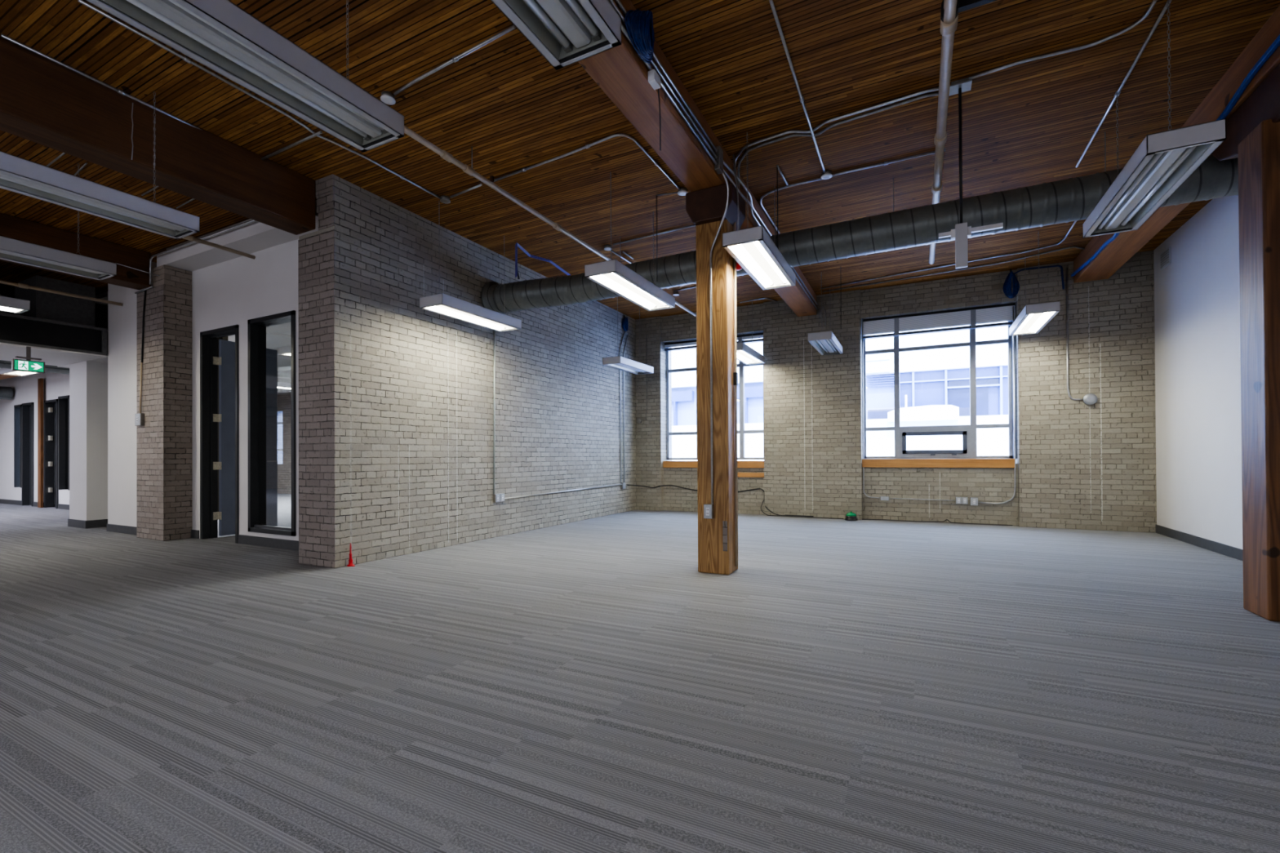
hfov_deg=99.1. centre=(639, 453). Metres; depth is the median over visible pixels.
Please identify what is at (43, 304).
duct
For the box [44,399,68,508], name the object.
door
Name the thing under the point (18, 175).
fluorescent light
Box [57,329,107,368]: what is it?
trim
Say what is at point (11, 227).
timber beam
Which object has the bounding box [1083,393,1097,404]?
wall box
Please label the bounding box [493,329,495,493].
conduit
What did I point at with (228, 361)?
door
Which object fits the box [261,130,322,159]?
conduit
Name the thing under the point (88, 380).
column
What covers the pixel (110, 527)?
baseboard
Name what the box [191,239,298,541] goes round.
wall
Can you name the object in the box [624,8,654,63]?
cable coil
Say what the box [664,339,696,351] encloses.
raised blind
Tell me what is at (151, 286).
conduit
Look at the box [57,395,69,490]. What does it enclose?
window
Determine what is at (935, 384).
building
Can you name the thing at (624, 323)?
cable coil
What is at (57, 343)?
bulkhead
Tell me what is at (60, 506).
baseboard
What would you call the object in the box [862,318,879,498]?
conduit
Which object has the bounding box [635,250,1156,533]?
wall
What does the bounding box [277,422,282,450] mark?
window
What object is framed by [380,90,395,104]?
ceiling box
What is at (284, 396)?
wall
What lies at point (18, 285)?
pipe
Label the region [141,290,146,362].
power cable
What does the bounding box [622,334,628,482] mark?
conduit
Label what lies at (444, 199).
ceiling box
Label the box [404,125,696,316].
pipe
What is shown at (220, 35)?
fluorescent light
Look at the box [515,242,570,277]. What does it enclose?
cable
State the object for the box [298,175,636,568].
wall
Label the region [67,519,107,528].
baseboard
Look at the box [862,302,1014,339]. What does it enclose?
raised blind
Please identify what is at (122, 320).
wall
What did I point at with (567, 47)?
socket
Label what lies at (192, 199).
ceiling strip
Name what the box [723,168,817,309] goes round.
conduit
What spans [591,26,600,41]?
socket
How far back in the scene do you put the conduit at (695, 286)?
9.22 m
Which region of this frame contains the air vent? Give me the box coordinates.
[1160,246,1170,270]
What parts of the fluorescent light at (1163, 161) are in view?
plate, hanging chain, hanging chain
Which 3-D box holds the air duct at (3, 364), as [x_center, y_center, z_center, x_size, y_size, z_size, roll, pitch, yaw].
[-12.948,-1.670,6.587,0.290,0.290,10.000,0,0,27]
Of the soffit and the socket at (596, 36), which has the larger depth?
the soffit
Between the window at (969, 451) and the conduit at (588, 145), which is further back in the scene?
the window at (969, 451)
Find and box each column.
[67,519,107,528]
[69,360,107,520]
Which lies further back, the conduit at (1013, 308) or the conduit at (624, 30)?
the conduit at (1013, 308)
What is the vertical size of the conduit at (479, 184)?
0.022 m
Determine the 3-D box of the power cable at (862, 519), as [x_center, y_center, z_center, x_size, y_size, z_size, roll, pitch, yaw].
[4.782,1.099,8.898,2.153,0.053,0.088,0,0,25]
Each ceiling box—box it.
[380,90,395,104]
[440,195,450,204]
[604,244,612,250]
[672,291,679,296]
[677,186,688,195]
[821,169,832,179]
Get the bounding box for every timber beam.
[0,36,315,235]
[0,213,151,289]
[0,374,17,379]
[577,0,816,316]
[1073,4,1279,282]
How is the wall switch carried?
attached to the wall at (150, 436)
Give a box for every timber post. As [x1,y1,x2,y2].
[37,377,43,507]
[685,182,745,574]
[1211,63,1279,622]
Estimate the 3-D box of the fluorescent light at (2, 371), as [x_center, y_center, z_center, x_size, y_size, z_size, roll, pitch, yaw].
[-12.095,-2.142,10.670,1.150,1.146,0.345,0,0,27]
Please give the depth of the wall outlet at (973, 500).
8.66 m
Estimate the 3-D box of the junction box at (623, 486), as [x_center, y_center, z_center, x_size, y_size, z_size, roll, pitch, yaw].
[-0.329,0.638,10.766,0.049,0.120,0.120,0,0,27]
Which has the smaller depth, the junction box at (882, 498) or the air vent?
the air vent
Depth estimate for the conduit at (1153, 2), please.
3.82 m
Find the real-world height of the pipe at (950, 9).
0.140 m
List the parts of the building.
blue panel, blue panel, louvre panel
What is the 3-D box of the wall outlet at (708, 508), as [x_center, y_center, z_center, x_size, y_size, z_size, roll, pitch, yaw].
[0.642,0.543,5.105,0.085,0.135,0.054,0,0,27]
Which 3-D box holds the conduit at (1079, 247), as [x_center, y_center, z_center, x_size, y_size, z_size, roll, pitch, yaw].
[4.648,-2.803,8.360,3.652,0.022,0.335,-1,0,30]
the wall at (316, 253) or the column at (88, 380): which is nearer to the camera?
the wall at (316, 253)
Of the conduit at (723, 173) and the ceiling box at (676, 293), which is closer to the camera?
the conduit at (723, 173)
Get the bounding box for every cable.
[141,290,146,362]
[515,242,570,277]
[626,484,784,515]
[657,88,661,151]
[733,154,739,230]
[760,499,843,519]
[784,515,813,516]
[862,519,1012,525]
[1013,265,1064,288]
[1071,34,1279,276]
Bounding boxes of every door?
[21,402,34,506]
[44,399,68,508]
[200,324,277,543]
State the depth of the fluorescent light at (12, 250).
5.03 m
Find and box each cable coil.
[622,315,628,331]
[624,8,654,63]
[1003,268,1019,297]
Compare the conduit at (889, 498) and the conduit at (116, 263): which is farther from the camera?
the conduit at (889, 498)
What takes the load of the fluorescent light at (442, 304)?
hanging from the ceiling at (1029, 123)
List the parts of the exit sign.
mounting plate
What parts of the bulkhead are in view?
black panel, soffit panel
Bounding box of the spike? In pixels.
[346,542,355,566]
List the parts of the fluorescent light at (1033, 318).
plate, hanging chain, hanging chain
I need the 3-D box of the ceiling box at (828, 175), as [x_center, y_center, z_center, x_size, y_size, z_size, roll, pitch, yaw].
[1.877,-2.803,5.488,0.110,0.047,0.110,0,0,27]
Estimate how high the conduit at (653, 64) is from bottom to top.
0.036 m
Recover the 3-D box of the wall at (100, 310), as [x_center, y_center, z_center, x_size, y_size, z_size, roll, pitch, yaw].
[-11.761,-2.328,5.481,0.100,0.850,10.900,0,0,27]
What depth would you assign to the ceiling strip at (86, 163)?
5.32 m
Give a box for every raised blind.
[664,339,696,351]
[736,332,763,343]
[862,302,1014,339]
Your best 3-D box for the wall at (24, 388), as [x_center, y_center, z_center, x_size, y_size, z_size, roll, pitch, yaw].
[-12.684,-0.731,12.159,8.620,3.950,0.120,0,0,27]
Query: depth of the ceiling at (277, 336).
12.69 m
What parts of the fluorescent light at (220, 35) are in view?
hanging chain, plate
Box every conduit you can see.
[0,33,201,129]
[77,0,440,199]
[115,262,159,275]
[134,285,153,293]
[139,362,142,413]
[149,219,256,283]
[165,218,252,249]
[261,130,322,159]
[393,24,515,95]
[449,183,482,198]
[493,133,680,190]
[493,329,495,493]
[504,484,622,499]
[608,0,717,159]
[611,249,631,263]
[613,224,695,245]
[614,0,717,151]
[619,330,625,482]
[621,22,717,164]
[622,251,633,259]
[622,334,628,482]
[641,334,647,421]
[656,191,677,195]
[672,285,696,291]
[709,171,729,504]
[723,160,817,305]
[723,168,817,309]
[733,86,938,180]
[733,221,737,566]
[737,92,938,189]
[739,297,777,302]
[760,177,822,234]
[768,0,825,173]
[776,164,788,185]
[821,220,1076,288]
[822,246,1084,292]
[831,148,945,177]
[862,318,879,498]
[888,497,955,501]
[968,0,1156,79]
[978,306,1016,504]
[1066,267,1083,399]
[1075,0,1171,167]
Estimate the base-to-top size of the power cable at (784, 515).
0.031 m
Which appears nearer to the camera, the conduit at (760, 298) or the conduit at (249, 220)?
the conduit at (249, 220)
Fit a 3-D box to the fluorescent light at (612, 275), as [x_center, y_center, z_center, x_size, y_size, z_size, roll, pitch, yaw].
[-0.065,-2.269,5.891,0.345,1.091,1.430,0,0,27]
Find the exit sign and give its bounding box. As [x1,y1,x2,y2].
[11,346,44,373]
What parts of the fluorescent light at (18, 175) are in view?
hanging chain, plate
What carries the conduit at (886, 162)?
attached to the ceiling at (1029, 123)
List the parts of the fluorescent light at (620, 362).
hanging chain, hanging chain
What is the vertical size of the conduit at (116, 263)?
0.121 m
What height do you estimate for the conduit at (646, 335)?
1.767 m
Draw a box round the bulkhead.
[0,311,106,366]
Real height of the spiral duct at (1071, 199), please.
0.929 m
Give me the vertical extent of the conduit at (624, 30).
0.036 m
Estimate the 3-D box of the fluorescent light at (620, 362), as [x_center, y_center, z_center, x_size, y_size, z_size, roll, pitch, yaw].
[-0.192,-2.130,9.657,0.345,1.282,1.270,0,0,27]
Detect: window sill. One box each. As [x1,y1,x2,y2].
[662,461,764,467]
[862,458,1014,467]
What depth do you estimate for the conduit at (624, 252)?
7.65 m
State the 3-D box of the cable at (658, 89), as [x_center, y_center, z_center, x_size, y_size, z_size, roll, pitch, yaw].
[0.134,-2.268,3.692,0.015,0.421,0.038,0,0,27]
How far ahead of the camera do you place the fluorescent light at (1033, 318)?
7.16 m
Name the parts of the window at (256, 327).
rail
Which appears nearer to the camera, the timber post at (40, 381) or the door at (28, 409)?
the timber post at (40, 381)
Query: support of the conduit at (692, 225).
attached to the ceiling at (1029, 123)
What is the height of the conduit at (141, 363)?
0.711 m
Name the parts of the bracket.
rod, panel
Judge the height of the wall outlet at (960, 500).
0.115 m
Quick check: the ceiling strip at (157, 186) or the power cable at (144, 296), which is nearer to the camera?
the ceiling strip at (157, 186)
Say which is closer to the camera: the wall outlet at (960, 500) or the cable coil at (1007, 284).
the cable coil at (1007, 284)
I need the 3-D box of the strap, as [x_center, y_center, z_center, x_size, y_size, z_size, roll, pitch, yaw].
[0.917,-0.713,5.224,0.032,0.120,0.050,0,0,27]
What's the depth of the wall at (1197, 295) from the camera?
6.39 m
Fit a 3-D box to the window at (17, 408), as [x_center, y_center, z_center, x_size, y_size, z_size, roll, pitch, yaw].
[-15.210,-0.175,13.424,0.440,2.020,0.150,0,0,27]
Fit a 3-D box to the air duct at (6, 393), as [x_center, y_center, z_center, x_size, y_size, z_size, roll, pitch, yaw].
[-17.842,-1.498,9.062,0.330,0.330,9.980,0,0,27]
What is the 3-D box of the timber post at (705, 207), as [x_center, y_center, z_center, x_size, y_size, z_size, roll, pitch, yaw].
[0.743,-0.671,5.256,0.458,3.599,0.440,0,0,27]
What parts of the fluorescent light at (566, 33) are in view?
plate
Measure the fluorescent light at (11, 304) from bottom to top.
1.037 m
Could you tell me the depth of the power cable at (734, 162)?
5.09 m
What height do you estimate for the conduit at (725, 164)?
0.062 m
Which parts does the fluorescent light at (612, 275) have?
hanging chain, hanging chain, plate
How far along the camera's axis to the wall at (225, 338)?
11.09 m
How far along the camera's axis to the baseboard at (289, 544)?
6.82 m
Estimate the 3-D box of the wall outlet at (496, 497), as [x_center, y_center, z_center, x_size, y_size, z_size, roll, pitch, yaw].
[-1.954,0.617,7.564,0.054,0.115,0.190,0,0,27]
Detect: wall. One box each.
[0,283,107,329]
[0,372,69,504]
[53,417,54,504]
[107,262,156,527]
[137,284,164,541]
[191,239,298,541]
[217,336,227,511]
[277,369,291,493]
[297,173,335,568]
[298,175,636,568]
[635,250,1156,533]
[1153,195,1242,549]
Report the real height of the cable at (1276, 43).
0.155 m
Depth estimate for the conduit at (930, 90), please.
4.57 m
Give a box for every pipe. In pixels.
[0,280,122,306]
[182,235,255,259]
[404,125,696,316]
[928,0,996,264]
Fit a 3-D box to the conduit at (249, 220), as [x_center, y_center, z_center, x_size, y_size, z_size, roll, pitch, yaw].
[-4.972,-2.732,6.597,3.000,0.022,0.022,0,0,27]
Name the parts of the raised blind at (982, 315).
rail, head rail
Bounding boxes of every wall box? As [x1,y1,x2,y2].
[635,417,641,423]
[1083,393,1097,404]
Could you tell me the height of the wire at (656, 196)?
0.940 m
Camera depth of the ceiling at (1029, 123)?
4.49 m
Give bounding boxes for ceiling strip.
[45,152,65,166]
[73,162,87,175]
[141,185,159,195]
[175,198,194,208]
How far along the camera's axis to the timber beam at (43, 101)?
4.34 m
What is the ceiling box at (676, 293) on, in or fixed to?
attached to the ceiling at (1029, 123)
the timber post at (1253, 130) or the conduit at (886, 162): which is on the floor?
the timber post at (1253, 130)
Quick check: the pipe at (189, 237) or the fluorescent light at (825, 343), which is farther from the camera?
the fluorescent light at (825, 343)
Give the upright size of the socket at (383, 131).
0.042 m
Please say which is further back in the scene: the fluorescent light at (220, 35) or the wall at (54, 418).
the wall at (54, 418)
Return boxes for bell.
[736,262,742,271]
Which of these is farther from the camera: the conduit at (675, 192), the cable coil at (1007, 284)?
the cable coil at (1007, 284)
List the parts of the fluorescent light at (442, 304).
hanging chain, hanging chain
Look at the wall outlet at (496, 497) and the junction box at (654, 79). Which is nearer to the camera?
the junction box at (654, 79)
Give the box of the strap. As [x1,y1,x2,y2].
[733,372,737,385]
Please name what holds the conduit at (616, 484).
attached to the wall at (414, 385)
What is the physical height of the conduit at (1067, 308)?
1.962 m
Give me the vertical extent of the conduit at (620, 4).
0.036 m
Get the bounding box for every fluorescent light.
[0,91,199,239]
[0,163,116,280]
[0,295,30,313]
[0,368,38,376]
[85,0,404,152]
[277,382,290,389]
[419,200,521,332]
[491,0,621,70]
[584,172,675,311]
[602,306,653,374]
[722,132,795,289]
[736,298,764,364]
[808,280,842,355]
[1008,233,1060,336]
[1083,0,1226,237]
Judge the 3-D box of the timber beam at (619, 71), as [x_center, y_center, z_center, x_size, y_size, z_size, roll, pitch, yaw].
[-0.623,-2.655,2.648,0.330,0.350,15.940,0,0,27]
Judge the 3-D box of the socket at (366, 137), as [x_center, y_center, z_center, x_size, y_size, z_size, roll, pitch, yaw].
[-1.562,-1.821,3.124,0.034,0.042,0.024,0,0,27]
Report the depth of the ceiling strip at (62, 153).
5.15 m
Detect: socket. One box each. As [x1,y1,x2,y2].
[363,134,371,140]
[381,128,388,133]
[563,38,573,53]
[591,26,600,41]
[706,507,709,515]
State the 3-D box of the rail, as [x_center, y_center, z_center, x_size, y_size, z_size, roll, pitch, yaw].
[1.866,0.412,10.441,1.060,0.085,0.030,0,0,27]
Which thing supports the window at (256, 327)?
in the wall at (237, 291)
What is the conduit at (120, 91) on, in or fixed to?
attached to the ceiling at (1029, 123)
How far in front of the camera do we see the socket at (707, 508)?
5.08 m
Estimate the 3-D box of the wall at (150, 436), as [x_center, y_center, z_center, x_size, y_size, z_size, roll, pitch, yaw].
[-6.758,-0.547,7.527,0.758,3.460,0.007,0,0,27]
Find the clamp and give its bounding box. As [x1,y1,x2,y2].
[714,145,723,173]
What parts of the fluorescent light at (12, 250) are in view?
hanging chain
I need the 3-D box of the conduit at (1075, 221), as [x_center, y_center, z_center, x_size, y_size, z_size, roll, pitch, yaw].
[4.491,-2.809,8.114,0.900,0.022,3.529,0,0,-37]
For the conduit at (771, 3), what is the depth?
4.07 m
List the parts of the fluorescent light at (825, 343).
hanging chain, plate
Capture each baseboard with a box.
[0,498,69,510]
[106,524,137,535]
[191,529,298,551]
[1155,524,1243,560]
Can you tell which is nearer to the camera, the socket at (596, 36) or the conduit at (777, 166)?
the socket at (596, 36)
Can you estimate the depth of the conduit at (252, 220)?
6.99 m
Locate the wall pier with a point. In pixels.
(177, 282)
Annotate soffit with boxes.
[156,200,318,271]
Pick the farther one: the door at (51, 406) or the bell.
the door at (51, 406)
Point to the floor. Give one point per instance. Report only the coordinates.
(859, 686)
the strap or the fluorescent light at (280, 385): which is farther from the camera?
the fluorescent light at (280, 385)
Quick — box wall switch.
[134,413,144,426]
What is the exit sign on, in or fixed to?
attached to the bulkhead
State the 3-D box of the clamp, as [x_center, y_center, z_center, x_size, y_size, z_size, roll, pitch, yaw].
[0.698,-2.594,4.826,0.049,0.200,0.100,0,0,27]
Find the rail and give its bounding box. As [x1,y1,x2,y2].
[737,472,764,477]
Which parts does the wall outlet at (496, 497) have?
plate, plate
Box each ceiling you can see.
[0,0,1279,319]
[94,291,290,371]
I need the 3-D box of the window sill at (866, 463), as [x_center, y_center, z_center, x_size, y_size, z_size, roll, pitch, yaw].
[4.856,0.162,9.007,2.195,0.145,0.180,0,0,27]
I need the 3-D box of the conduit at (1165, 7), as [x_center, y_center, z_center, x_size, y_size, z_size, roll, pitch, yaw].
[3.805,-2.829,4.390,0.033,0.033,2.202,0,0,27]
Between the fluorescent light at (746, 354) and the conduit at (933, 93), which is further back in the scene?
the fluorescent light at (746, 354)
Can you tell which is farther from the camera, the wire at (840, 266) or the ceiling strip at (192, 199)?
the wire at (840, 266)
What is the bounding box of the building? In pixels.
[671,321,1008,461]
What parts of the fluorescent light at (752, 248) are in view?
hanging chain, hanging chain, plate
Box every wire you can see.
[656,195,657,272]
[777,167,777,248]
[840,266,841,328]
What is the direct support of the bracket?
hanging from the cover plate
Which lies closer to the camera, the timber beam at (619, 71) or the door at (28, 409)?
the timber beam at (619, 71)
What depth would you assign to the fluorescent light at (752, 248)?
5.01 m
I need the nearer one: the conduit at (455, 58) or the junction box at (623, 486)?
the conduit at (455, 58)
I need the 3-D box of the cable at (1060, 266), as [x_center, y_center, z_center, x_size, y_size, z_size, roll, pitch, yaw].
[5.958,-2.619,8.231,0.712,0.381,0.024,0,0,27]
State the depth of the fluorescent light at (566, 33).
2.32 m
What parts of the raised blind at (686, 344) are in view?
rail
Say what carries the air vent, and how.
in the wall at (1197, 295)
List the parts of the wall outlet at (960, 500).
plate, plate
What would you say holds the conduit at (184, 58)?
attached to the ceiling at (1029, 123)
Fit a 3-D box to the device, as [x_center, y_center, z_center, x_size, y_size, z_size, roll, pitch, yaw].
[3.591,1.063,9.277,0.210,0.150,0.210,0,0,27]
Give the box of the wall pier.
[151,264,192,541]
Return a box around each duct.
[0,360,69,374]
[0,386,13,399]
[14,275,95,326]
[480,132,1238,314]
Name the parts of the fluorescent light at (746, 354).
hanging chain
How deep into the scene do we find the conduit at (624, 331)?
10.69 m
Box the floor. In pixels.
[0,493,1279,852]
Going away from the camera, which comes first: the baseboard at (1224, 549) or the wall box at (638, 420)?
the baseboard at (1224, 549)
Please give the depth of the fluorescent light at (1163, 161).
3.58 m
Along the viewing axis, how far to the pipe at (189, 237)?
6.31 m
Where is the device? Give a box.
[844,511,857,520]
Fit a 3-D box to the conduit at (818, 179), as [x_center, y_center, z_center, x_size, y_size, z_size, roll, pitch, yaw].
[1.573,-2.805,6.232,0.529,0.022,1.396,0,0,-4]
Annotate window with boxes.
[13,404,22,487]
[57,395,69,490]
[247,310,296,536]
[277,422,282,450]
[666,337,764,459]
[862,303,1017,458]
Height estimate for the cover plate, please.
0.040 m
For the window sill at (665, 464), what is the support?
attached to the wall at (1080, 465)
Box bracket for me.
[951,87,971,268]
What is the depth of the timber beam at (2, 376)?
12.29 m
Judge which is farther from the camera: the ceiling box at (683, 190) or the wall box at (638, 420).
the wall box at (638, 420)
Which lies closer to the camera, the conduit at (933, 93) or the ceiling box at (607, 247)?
the conduit at (933, 93)
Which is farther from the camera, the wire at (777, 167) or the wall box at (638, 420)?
the wall box at (638, 420)
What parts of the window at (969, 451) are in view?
hopper sash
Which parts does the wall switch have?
plate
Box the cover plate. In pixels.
[949,76,972,95]
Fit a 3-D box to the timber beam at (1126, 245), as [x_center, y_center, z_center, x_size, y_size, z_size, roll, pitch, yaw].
[2.947,-2.696,0.834,0.400,0.330,15.940,0,0,27]
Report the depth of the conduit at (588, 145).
5.15 m
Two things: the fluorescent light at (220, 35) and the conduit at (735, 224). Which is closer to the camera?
the fluorescent light at (220, 35)
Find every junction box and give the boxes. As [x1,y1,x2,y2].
[621,482,625,488]
[648,69,660,89]
[880,496,888,500]
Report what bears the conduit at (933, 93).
attached to the ceiling at (1029, 123)
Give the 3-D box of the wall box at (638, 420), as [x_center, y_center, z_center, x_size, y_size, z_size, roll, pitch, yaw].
[-0.018,-0.670,11.254,0.120,0.120,0.055,0,0,27]
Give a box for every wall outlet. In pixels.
[493,493,504,502]
[703,503,713,519]
[955,496,968,504]
[969,497,977,506]

